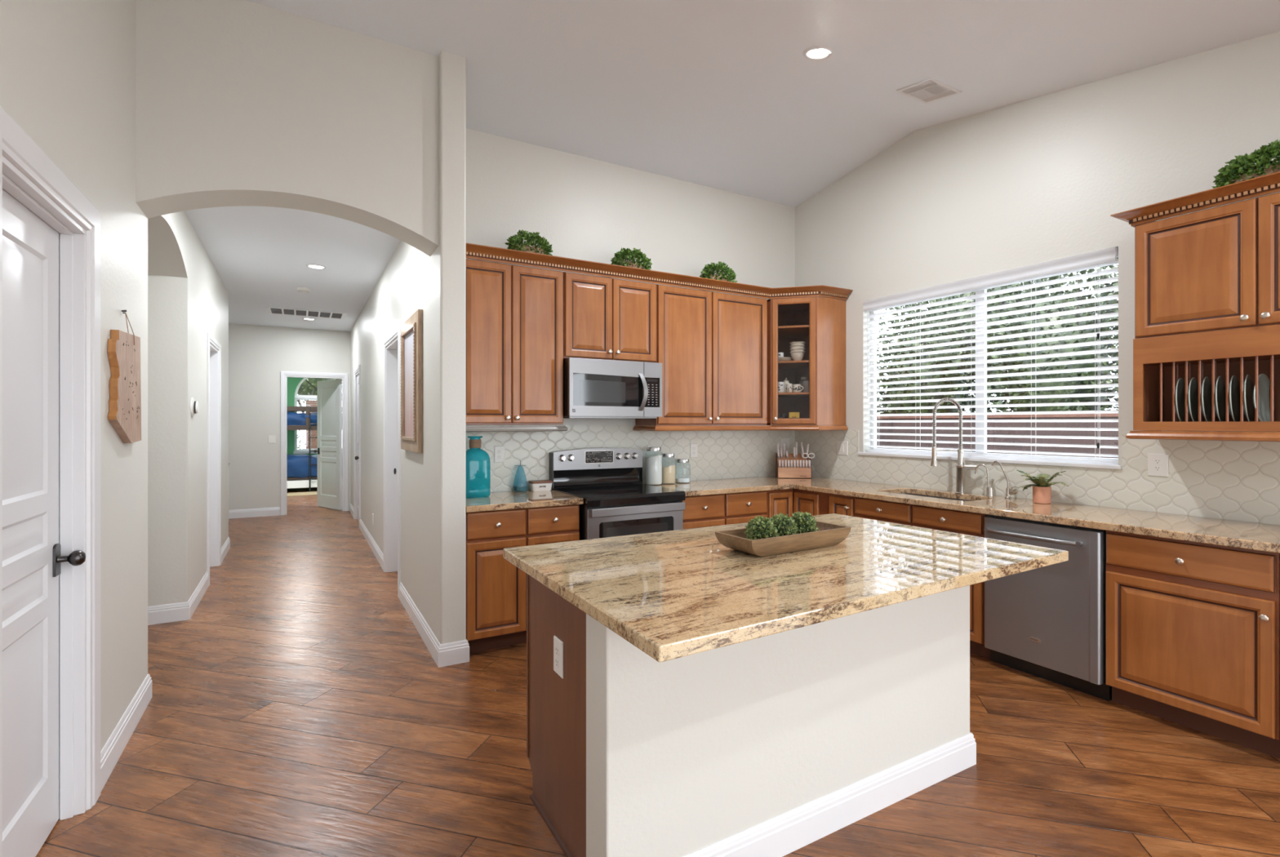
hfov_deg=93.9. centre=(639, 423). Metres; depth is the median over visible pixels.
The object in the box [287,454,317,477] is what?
comforter
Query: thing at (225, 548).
baseboard
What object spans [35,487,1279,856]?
floor
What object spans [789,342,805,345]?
bowl
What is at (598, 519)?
oven
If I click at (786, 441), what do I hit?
wall outlet
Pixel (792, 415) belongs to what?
box
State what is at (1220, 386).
dinner plate
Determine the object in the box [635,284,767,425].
upper cabinet
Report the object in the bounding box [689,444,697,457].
wall outlet
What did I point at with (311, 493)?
rug
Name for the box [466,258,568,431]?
upper cabinet
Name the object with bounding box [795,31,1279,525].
wall
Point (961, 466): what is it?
faucet
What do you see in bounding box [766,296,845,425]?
upper cabinet
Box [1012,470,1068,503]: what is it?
potted fern
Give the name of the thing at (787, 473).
knife block
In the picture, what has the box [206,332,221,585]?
trim
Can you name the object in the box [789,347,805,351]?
bowl
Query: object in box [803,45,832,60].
recessed light
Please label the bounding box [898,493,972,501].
sink
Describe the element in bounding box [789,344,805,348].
bowl
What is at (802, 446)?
kitchen knife
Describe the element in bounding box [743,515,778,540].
boxwood ball
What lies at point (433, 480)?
wall
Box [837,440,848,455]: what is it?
wall switch
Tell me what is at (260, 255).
ceiling
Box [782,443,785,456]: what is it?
kitchen knife
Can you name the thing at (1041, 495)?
pot
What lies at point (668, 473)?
storage jar
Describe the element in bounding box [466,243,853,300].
crown molding
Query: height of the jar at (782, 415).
0.078 m
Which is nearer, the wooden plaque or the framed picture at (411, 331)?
the wooden plaque
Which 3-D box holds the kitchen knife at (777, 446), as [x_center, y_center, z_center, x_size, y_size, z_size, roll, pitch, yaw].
[1.256,0.249,5.429,0.022,0.128,0.044,0,0,-5]
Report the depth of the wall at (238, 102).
3.13 m
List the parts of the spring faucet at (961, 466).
docking arm, lever handle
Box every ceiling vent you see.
[266,306,346,319]
[896,77,961,103]
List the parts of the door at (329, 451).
handle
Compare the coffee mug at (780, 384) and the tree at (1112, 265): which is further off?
the tree at (1112, 265)
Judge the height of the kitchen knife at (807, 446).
0.114 m
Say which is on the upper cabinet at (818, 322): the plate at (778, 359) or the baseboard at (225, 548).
the plate at (778, 359)
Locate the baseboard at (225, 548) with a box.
[221,537,230,563]
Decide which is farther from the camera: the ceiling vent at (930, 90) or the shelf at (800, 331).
the shelf at (800, 331)
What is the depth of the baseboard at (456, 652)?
3.56 m
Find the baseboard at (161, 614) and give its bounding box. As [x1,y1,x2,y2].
[147,571,208,625]
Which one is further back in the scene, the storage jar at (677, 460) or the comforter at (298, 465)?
the comforter at (298, 465)
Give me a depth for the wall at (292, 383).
13.09 m
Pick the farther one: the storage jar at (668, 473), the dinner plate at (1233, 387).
the storage jar at (668, 473)
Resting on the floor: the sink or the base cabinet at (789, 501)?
the base cabinet at (789, 501)
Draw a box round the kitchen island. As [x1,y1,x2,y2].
[526,573,976,856]
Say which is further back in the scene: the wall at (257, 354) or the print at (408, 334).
the wall at (257, 354)
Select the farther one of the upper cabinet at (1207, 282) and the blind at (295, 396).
the blind at (295, 396)
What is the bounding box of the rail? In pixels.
[632,425,848,431]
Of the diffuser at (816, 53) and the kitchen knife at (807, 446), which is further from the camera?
the kitchen knife at (807, 446)
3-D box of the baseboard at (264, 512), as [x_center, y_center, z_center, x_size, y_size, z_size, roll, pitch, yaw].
[-6.239,1.347,8.742,1.665,0.127,0.015,0,0,-30]
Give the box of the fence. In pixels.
[876,413,1118,458]
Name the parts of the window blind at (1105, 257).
ladder cord, ladder cord, rail, ladder cord, ladder cord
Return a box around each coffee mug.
[777,382,784,392]
[786,383,792,392]
[792,384,804,392]
[802,381,808,392]
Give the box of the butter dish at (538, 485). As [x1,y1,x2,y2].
[528,480,552,491]
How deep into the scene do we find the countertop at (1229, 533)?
3.37 m
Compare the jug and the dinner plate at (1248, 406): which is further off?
the jug
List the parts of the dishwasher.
handle, kick plate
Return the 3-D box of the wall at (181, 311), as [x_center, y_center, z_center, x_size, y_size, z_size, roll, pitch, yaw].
[-4.637,-0.060,5.134,1.580,2.940,2.830,0,0,-30]
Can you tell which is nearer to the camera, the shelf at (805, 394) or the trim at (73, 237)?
the trim at (73, 237)
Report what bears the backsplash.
in the wall at (1042, 179)
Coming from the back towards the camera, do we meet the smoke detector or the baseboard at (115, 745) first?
the smoke detector
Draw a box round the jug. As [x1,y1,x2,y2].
[783,377,789,392]
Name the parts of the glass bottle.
neck cord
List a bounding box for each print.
[404,329,413,437]
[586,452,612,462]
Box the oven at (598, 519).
[579,500,684,540]
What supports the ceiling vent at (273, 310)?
in the ceiling at (260, 255)
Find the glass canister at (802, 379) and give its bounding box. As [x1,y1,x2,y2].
[798,377,808,392]
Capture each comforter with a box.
[287,411,317,425]
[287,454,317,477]
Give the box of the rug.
[287,491,317,496]
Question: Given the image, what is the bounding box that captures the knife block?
[775,453,811,478]
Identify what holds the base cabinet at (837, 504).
on the floor
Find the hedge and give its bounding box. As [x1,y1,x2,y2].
[297,430,306,448]
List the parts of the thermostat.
wall plate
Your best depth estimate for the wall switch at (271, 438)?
9.10 m
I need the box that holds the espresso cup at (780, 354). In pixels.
[777,352,783,357]
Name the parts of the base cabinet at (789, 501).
door, door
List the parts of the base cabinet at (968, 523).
knob, door, drawer, frame, knob, door, drawer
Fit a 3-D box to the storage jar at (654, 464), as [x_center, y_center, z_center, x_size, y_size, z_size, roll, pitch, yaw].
[0.111,0.342,4.794,0.140,0.300,0.140,0,0,-30]
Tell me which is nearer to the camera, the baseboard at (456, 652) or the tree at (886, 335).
the baseboard at (456, 652)
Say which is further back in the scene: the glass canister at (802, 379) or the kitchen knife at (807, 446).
the kitchen knife at (807, 446)
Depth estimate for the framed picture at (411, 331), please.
4.21 m
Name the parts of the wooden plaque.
hanging cord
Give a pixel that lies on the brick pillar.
(313, 433)
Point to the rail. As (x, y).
(637, 428)
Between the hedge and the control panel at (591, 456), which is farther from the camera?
the hedge
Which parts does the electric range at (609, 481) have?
control knob, control knob, control panel, control knob, control knob, control knob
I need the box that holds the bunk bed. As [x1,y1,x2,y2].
[287,406,317,492]
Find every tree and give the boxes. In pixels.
[297,377,342,412]
[876,295,994,413]
[876,316,888,369]
[887,277,1065,412]
[973,266,1118,412]
[1079,257,1118,371]
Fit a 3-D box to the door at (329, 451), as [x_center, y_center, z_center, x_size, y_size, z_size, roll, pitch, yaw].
[-5.149,0.343,9.907,0.760,2.110,0.195,0,0,37]
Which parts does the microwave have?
handle, control panel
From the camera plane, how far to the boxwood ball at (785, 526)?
2.33 m
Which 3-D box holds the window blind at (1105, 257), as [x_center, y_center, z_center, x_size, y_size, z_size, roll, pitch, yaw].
[2.349,-0.393,4.263,0.086,1.263,1.785,0,0,-30]
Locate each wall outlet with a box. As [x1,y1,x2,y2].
[493,445,504,462]
[553,635,563,679]
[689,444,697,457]
[780,438,789,451]
[1147,453,1168,476]
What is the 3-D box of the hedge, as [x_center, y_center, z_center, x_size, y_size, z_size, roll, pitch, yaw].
[-9.776,0.666,15.893,1.570,1.926,1.575,0,0,-5]
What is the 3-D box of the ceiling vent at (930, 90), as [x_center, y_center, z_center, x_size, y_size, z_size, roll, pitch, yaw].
[1.881,-2.162,3.892,0.310,0.053,0.257,0,0,-30]
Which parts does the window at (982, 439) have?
sill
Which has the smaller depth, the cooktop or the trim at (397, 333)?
the cooktop
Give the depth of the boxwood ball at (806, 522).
2.39 m
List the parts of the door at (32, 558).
handle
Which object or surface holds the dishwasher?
on the floor
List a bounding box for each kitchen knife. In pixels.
[776,444,779,457]
[780,447,782,457]
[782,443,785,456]
[795,442,797,456]
[800,445,804,457]
[805,444,808,456]
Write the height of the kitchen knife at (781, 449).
0.093 m
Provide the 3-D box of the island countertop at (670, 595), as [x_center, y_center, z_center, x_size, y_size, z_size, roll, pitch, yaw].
[0.568,0.511,2.301,1.886,0.038,1.188,0,0,-30]
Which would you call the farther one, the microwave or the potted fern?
the microwave
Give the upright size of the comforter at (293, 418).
0.327 m
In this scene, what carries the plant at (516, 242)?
on the upper cabinet at (514, 313)
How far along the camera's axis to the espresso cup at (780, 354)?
5.18 m
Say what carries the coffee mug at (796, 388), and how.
on the upper cabinet at (818, 322)
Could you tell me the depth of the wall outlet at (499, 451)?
4.29 m
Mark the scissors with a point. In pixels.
(808, 456)
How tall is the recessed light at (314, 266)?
0.010 m
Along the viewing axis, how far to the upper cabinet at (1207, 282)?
2.89 m
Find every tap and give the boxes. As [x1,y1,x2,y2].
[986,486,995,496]
[991,460,1019,498]
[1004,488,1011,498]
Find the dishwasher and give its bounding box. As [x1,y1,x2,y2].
[983,514,1111,701]
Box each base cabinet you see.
[466,504,579,653]
[680,490,767,529]
[766,488,828,519]
[828,493,854,516]
[854,497,990,659]
[1105,530,1279,759]
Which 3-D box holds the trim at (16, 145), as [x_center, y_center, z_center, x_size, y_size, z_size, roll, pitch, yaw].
[-1.825,0.300,1.861,0.018,2.220,0.954,0,0,-30]
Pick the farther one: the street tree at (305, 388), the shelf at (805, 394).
the street tree at (305, 388)
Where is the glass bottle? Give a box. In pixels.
[467,435,490,495]
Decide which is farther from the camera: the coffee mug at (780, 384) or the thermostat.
the coffee mug at (780, 384)
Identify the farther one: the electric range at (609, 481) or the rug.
the rug
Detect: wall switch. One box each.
[268,435,275,443]
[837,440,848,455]
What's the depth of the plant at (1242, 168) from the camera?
2.74 m
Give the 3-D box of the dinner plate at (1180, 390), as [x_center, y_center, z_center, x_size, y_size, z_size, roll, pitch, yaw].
[2.758,-0.113,3.052,0.238,0.238,0.031,0,0,-37]
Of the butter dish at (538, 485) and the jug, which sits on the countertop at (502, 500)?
the butter dish at (538, 485)
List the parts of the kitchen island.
panel, baseboard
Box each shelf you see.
[777,324,808,337]
[777,360,808,369]
[777,391,808,397]
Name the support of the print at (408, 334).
attached to the framed picture at (411, 331)
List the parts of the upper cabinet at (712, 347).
door, door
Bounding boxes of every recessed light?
[302,317,315,319]
[305,263,326,269]
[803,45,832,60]
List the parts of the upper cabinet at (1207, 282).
panel, door, light rail, rack frame, knob, knob, door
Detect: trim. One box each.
[0,105,100,856]
[2,155,86,820]
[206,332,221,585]
[280,370,348,515]
[353,364,360,521]
[383,325,400,597]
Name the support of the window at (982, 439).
in the wall at (1042, 179)
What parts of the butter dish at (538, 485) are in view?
wooden lid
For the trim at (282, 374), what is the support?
attached to the wall at (257, 354)
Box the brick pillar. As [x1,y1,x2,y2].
[306,400,317,448]
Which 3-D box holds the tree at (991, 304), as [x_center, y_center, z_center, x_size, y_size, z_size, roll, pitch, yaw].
[8.681,-1.527,15.313,4.388,6.206,4.335,0,0,-30]
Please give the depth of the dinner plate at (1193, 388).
3.02 m
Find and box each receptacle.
[555,646,559,656]
[555,657,559,667]
[1154,458,1160,463]
[1154,466,1160,471]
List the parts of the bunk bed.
storage drawer, rail, rail, guard rail, guard rail, guard post, ladder rail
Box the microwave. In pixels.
[563,357,662,418]
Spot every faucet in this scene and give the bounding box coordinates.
[930,397,977,493]
[955,452,966,493]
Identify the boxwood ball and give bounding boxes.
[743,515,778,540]
[769,512,797,537]
[789,511,818,533]
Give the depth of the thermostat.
4.45 m
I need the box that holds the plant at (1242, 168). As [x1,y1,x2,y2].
[1211,139,1279,187]
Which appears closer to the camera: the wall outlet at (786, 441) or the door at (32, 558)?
the door at (32, 558)
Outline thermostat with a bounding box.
[190,397,199,417]
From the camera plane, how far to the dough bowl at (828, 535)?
2.27 m
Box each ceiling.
[184,205,400,331]
[247,0,1279,207]
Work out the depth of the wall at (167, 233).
4.03 m
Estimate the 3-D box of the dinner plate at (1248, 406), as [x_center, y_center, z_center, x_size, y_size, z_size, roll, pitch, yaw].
[2.881,-0.113,2.836,0.238,0.238,0.031,0,0,-37]
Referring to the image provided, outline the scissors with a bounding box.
[801,453,814,461]
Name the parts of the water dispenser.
spout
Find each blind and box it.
[294,395,317,413]
[862,247,1118,464]
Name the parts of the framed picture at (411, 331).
frame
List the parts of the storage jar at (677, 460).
screw lid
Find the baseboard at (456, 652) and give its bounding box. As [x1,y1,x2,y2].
[399,582,469,667]
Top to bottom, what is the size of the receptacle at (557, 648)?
0.026 m
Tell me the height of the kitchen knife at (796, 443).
0.131 m
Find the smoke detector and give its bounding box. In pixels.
[296,287,311,292]
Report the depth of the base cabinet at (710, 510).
4.52 m
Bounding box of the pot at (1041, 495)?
[1032,486,1051,503]
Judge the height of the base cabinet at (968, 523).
0.878 m
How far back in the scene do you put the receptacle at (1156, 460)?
3.29 m
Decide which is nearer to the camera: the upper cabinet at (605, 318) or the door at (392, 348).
the upper cabinet at (605, 318)
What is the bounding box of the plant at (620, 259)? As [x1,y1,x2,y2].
[609,247,652,270]
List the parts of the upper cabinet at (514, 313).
door, light rail, door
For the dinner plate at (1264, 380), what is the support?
in the upper cabinet at (1207, 282)
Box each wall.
[0,0,147,751]
[135,0,438,256]
[147,210,187,277]
[147,218,228,606]
[228,323,350,511]
[287,377,317,455]
[349,50,466,644]
[466,128,795,493]
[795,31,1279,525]
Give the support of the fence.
on the ground
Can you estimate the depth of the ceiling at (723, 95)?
3.56 m
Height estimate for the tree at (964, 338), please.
4.558 m
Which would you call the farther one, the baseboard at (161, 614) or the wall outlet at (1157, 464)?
the baseboard at (161, 614)
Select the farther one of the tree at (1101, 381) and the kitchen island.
the tree at (1101, 381)
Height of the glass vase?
0.225 m
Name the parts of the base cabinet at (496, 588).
drawer, door, knob, drawer, door, knob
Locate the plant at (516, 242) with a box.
[505,229,553,255]
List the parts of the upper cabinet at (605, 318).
door, door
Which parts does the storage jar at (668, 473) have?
screw lid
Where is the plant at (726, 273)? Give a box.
[698,261,737,282]
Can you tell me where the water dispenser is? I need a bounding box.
[974,464,995,496]
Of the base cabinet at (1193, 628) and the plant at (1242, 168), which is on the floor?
the base cabinet at (1193, 628)
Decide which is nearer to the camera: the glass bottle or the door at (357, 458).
the glass bottle
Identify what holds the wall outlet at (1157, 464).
attached to the backsplash
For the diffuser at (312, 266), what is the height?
0.001 m
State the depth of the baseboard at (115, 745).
2.59 m
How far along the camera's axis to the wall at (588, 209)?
4.77 m
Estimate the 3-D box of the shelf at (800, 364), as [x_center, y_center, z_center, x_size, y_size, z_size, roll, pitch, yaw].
[1.367,-0.524,5.302,0.611,0.018,0.611,0,0,-30]
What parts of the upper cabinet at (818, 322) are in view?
frame, door, panel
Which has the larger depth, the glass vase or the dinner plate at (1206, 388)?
the glass vase
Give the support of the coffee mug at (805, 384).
on the upper cabinet at (818, 322)
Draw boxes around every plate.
[777,359,791,360]
[1174,377,1185,422]
[1187,377,1198,422]
[1200,376,1211,422]
[1214,376,1226,422]
[1228,375,1239,422]
[1243,374,1254,422]
[1253,373,1274,421]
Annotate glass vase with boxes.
[513,460,527,491]
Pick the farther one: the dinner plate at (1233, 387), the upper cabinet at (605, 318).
the upper cabinet at (605, 318)
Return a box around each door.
[2,188,85,856]
[313,379,342,510]
[355,374,359,521]
[386,337,397,573]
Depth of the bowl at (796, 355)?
5.12 m
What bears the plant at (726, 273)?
on the upper cabinet at (712, 347)
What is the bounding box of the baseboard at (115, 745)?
[100,674,151,792]
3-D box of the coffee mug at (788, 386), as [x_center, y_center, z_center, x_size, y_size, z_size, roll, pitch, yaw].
[1.284,-0.303,5.145,0.054,0.078,0.080,0,0,15]
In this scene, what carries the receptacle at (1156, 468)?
attached to the wall outlet at (1157, 464)
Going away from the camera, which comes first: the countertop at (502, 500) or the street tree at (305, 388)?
the countertop at (502, 500)
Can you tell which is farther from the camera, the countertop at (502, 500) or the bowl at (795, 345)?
the bowl at (795, 345)
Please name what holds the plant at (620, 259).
on the upper cabinet at (605, 318)
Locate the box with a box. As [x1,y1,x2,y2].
[789,412,799,417]
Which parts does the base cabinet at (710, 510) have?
drawer, door, drawer, door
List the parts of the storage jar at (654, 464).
screw lid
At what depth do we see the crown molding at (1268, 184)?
2.85 m
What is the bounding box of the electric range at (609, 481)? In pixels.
[549,447,685,540]
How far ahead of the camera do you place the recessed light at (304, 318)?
8.43 m
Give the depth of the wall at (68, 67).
2.46 m
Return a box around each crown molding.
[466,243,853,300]
[1110,171,1279,226]
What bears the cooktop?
in the electric range at (609, 481)
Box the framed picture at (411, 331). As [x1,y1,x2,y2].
[400,309,422,453]
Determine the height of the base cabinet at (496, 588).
0.878 m
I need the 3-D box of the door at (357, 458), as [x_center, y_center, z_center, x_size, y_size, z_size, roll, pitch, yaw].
[-3.986,0.352,8.433,0.115,2.100,0.760,0,0,-30]
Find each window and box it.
[293,377,325,453]
[857,256,1121,469]
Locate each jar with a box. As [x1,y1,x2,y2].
[644,447,662,484]
[662,453,675,484]
[675,458,690,482]
[780,413,786,417]
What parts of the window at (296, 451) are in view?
sill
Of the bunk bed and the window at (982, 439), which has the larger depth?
the bunk bed
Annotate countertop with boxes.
[466,489,583,512]
[502,513,1068,662]
[642,475,1279,553]
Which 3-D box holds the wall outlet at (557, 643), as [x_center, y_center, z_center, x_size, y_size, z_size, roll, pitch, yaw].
[-0.277,0.788,2.016,0.008,0.120,0.076,0,0,-30]
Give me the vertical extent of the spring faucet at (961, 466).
0.674 m
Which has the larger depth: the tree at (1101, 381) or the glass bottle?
the tree at (1101, 381)
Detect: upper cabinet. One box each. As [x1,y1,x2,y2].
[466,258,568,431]
[563,271,656,362]
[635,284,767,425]
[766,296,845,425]
[1125,191,1279,441]
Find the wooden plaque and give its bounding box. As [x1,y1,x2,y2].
[106,310,141,443]
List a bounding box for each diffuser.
[308,265,323,268]
[807,48,828,57]
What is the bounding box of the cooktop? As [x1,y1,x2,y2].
[551,484,685,507]
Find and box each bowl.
[715,520,851,556]
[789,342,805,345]
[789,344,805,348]
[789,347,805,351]
[789,351,805,360]
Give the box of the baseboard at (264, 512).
[228,506,279,519]

